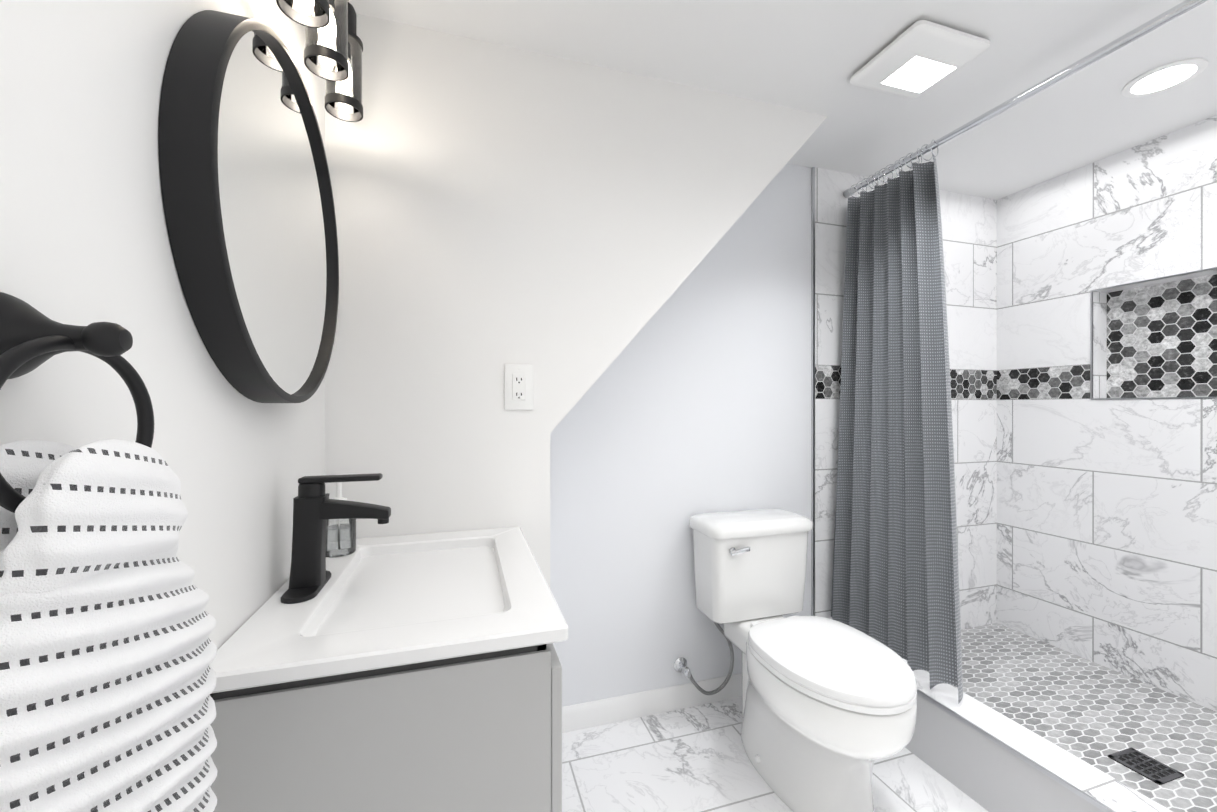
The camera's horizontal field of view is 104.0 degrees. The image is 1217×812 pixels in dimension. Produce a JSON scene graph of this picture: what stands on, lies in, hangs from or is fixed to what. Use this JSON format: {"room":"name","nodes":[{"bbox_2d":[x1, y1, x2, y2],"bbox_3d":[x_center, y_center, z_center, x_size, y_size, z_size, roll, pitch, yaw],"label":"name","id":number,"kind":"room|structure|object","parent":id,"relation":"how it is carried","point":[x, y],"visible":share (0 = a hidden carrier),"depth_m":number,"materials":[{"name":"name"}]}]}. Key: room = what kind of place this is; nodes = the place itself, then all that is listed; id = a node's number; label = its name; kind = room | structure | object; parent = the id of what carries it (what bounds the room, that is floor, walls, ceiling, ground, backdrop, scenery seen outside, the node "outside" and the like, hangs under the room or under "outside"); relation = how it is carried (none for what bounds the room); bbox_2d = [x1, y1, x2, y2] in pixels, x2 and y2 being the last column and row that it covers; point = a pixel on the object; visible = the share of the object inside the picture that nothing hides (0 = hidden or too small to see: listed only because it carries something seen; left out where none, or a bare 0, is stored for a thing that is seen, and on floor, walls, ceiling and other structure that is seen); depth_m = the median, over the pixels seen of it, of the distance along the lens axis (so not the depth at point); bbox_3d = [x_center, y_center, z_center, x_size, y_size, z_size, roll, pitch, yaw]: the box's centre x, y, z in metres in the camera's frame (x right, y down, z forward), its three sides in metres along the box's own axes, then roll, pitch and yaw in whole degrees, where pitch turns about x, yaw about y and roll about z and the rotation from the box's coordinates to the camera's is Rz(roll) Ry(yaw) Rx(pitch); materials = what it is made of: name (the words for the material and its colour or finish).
{"room":"bathroom","nodes":[
{"label":"bathroom","id":0,"kind":"room"},
{"bbox_2d":[0,0,324,649],"bbox_3d":[-0.441,0.073,0.315,0.001,2.155,1.840,0,0,-17],"label":"wall","id":1,"kind":"structure","parent":0,"point":[84,239],"depth_m":0.49,"materials":[{"name":"paint"}]},
{"bbox_2d":[0,292,153,512],"bbox_3d":[-0.412,0.000,0.360,0.079,0.169,0.137,0,0,-17],"label":"towel ring","id":2,"kind":"object","parent":1,"relation":"attached to","point":[32,338],"visible":0.85,"depth_m":0.35,"materials":[{"name":"black metal"}]},
{"bbox_2d":[0,439,217,811],"bbox_3d":[-0.410,0.288,0.377,0.127,0.526,0.238,0,0,-17],"label":"hanging towel","id":3,"kind":"object","parent":2,"relation":"hanging from","point":[108,649],"visible":1,"depth_m":0.34,"materials":[{"name":"fabric"}]},
{"bbox_2d":[158,10,338,402],"bbox_3d":[-0.571,-0.305,0.829,0.051,0.596,0.596,0,0,-17],"label":"mirror","id":4,"kind":"object","parent":1,"relation":"attached to","point":[248,201],"visible":1,"depth_m":0.68,"materials":[{"name":"black mirror"}]},
{"bbox_2d":[276,0,362,121],"bbox_3d":[-0.560,-0.789,0.905,0.117,0.281,0.420,0,0,-17],"label":"sconce","id":5,"kind":"object","parent":1,"relation":"attached to","point":[330,26],"visible":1,"depth_m":0.94,"materials":[{"name":"black"}]},
{"bbox_2d":[325,13,826,587],"bbox_3d":[-0.022,0.072,1.568,1.538,2.155,0.310,0,0,-17],"label":"wall","id":6,"kind":"structure","parent":0,"point":[561,225],"depth_m":1.32,"materials":[{"name":"paint"}]},
{"bbox_2d":[504,364,532,409],"bbox_3d":[-0.251,-0.056,1.330,0.080,0.128,0.009,0,0,-17],"label":"electrical outlet plate","id":7,"kind":"object","parent":6,"relation":"attached to","point":[518,386],"visible":1,"depth_m":1.33,"materials":[{"name":"white plastic"}]},
{"bbox_2d":[550,164,996,706],"bbox_3d":[0.814,0.072,1.984,2.241,2.155,0.008,0,0,-17],"label":"wall","id":8,"kind":"structure","parent":0,"point":[695,399],"depth_m":1.88,"materials":[{"name":"paint"}]},
{"bbox_2d":[562,673,741,732],"bbox_3d":[0.299,1.107,1.824,1.162,0.085,0.013,0,0,-17],"label":"baseboard","id":9,"kind":"structure","parent":8,"relation":"attached to","point":[580,716],"depth_m":1.75,"materials":[{"name":"white"}]},
{"bbox_2d":[811,167,814,615],"bbox_3d":[0.859,0.072,1.996,0.010,2.155,0.011,0,0,-17],"label":"trim","id":10,"kind":"structure","parent":8,"relation":"attached to","point":[813,388],"depth_m":1.99,"materials":[{"name":"silver metal"}]},
{"bbox_2d":[562,697,987,811],"bbox_3d":[0.857,1.150,0.877,2.811,0.001,2.150,0,0,-17],"label":"floor","id":11,"kind":"structure","parent":0,"point":[693,759],"depth_m":1.49,"materials":[{"name":"tile"}]},
{"bbox_2d":[209,527,567,811],"bbox_3d":[-0.385,0.743,0.961,0.483,0.815,0.634,0,0,-17],"label":"bathroom vanity","id":12,"kind":"object","parent":11,"relation":"on","point":[413,673],"visible":0.83,"depth_m":0.69,"materials":[{"name":"grey"}]},
{"bbox_2d":[281,473,390,603],"bbox_3d":[-0.503,0.232,0.897,0.167,0.205,0.150,0,0,-17],"label":"faucet","id":13,"kind":"object","parent":12,"relation":"on","point":[315,507],"visible":1,"depth_m":0.86,"materials":[{"name":"black metal"}]},
{"bbox_2d":[326,473,357,557],"bbox_3d":[-0.615,0.244,1.090,0.075,0.180,0.070,0,0,-17],"label":"soap dispenser","id":14,"kind":"object","parent":12,"relation":"on","point":[341,540],"visible":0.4,"depth_m":1.07,"materials":[{"name":"clear glass"}]},
{"bbox_2d":[674,509,916,811],"bbox_3d":[0.585,0.777,1.522,0.470,0.745,0.754,0,0,-17],"label":"toilet","id":15,"kind":"object","parent":11,"relation":"on","point":[829,712],"visible":1,"depth_m":1.40,"materials":[{"name":"white ceramic"}]},
{"bbox_2d":[902,658,1172,811],"bbox_3d":[1.166,1.039,1.296,0.137,0.222,1.529,0,0,-17],"label":"curb","id":16,"kind":"object","parent":11,"relation":"on","point":[987,758],"visible":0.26,"depth_m":1.33,"materials":[{"name":"stone"}]},
{"bbox_2d":[927,623,1216,811],"bbox_3d":[1.670,1.100,1.452,0.918,0.100,1.530,0,0,-17],"label":"shower floor","id":17,"kind":"structure","parent":11,"relation":"on","point":[1094,714],"depth_m":1.64,"materials":[{"name":"grey tile"}]},
{"bbox_2d":[1108,747,1183,784],"bbox_3d":[1.567,1.047,1.389,0.112,0.005,0.112,0,0,-17],"label":"shower drain","id":18,"kind":"object","parent":17,"relation":"in","point":[1146,766],"visible":1,"depth_m":1.38,"materials":[{"name":"black metal"}]},
{"bbox_2d":[348,0,1216,199],"bbox_3d":[0.857,-1.005,0.876,2.811,0.001,2.150,0,0,-17],"label":"ceiling","id":19,"kind":"structure","parent":0,"point":[812,56],"depth_m":1.38,"materials":[{"name":"paint"}]},
{"bbox_2d":[850,20,989,98],"bbox_3d":[0.884,-0.989,1.365,0.260,0.031,0.240,0,0,-17],"label":"exhaust fan","id":20,"kind":"object","parent":19,"relation":"attached to","point":[917,59],"visible":0.98,"depth_m":1.34,"materials":[{"name":"white plastic"}]},
{"bbox_2d":[1122,58,1207,97],"bbox_3d":[1.694,-1.002,1.452,0.172,0.006,0.172,0,0,-17],"label":"recessed light","id":21,"kind":"object","parent":19,"relation":"in","point":[1164,77],"visible":1,"depth_m":1.44,"materials":[{"name":"white plastic"}]},
{"bbox_2d":[997,115,1216,711],"bbox_3d":[2.151,0.072,1.599,0.092,2.155,1.530,0,0,-17],"label":"wall","id":22,"kind":"structure","parent":0,"point":[1107,412],"depth_m":1.90,"materials":[{"name":"tile"}]},
{"bbox_3d":[1.082,0.073,0.145,2.811,2.155,0.620,0,0,-17],"label":"wall","id":23,"kind":"structure","parent":0,"visible":0},
{"bbox_2d":[843,0,1207,197],"bbox_3d":[1.244,-0.913,1.315,0.033,0.033,1.520,0,0,-17],"label":"shower curtain rod","id":24,"kind":"object","parent":23,"relation":"attached to","point":[1174,12],"visible":0.92,"depth_m":1.32,"materials":[{"name":"silver metal"}]},
{"bbox_2d":[831,139,962,703],"bbox_3d":[1.057,-0.008,1.760,0.159,1.849,0.578,0,0,-17],"label":"shower curtain","id":25,"kind":"object","parent":24,"relation":"hanging from","point":[895,583],"visible":1,"depth_m":1.74,"materials":[{"name":"grey fabric"}]}
]}

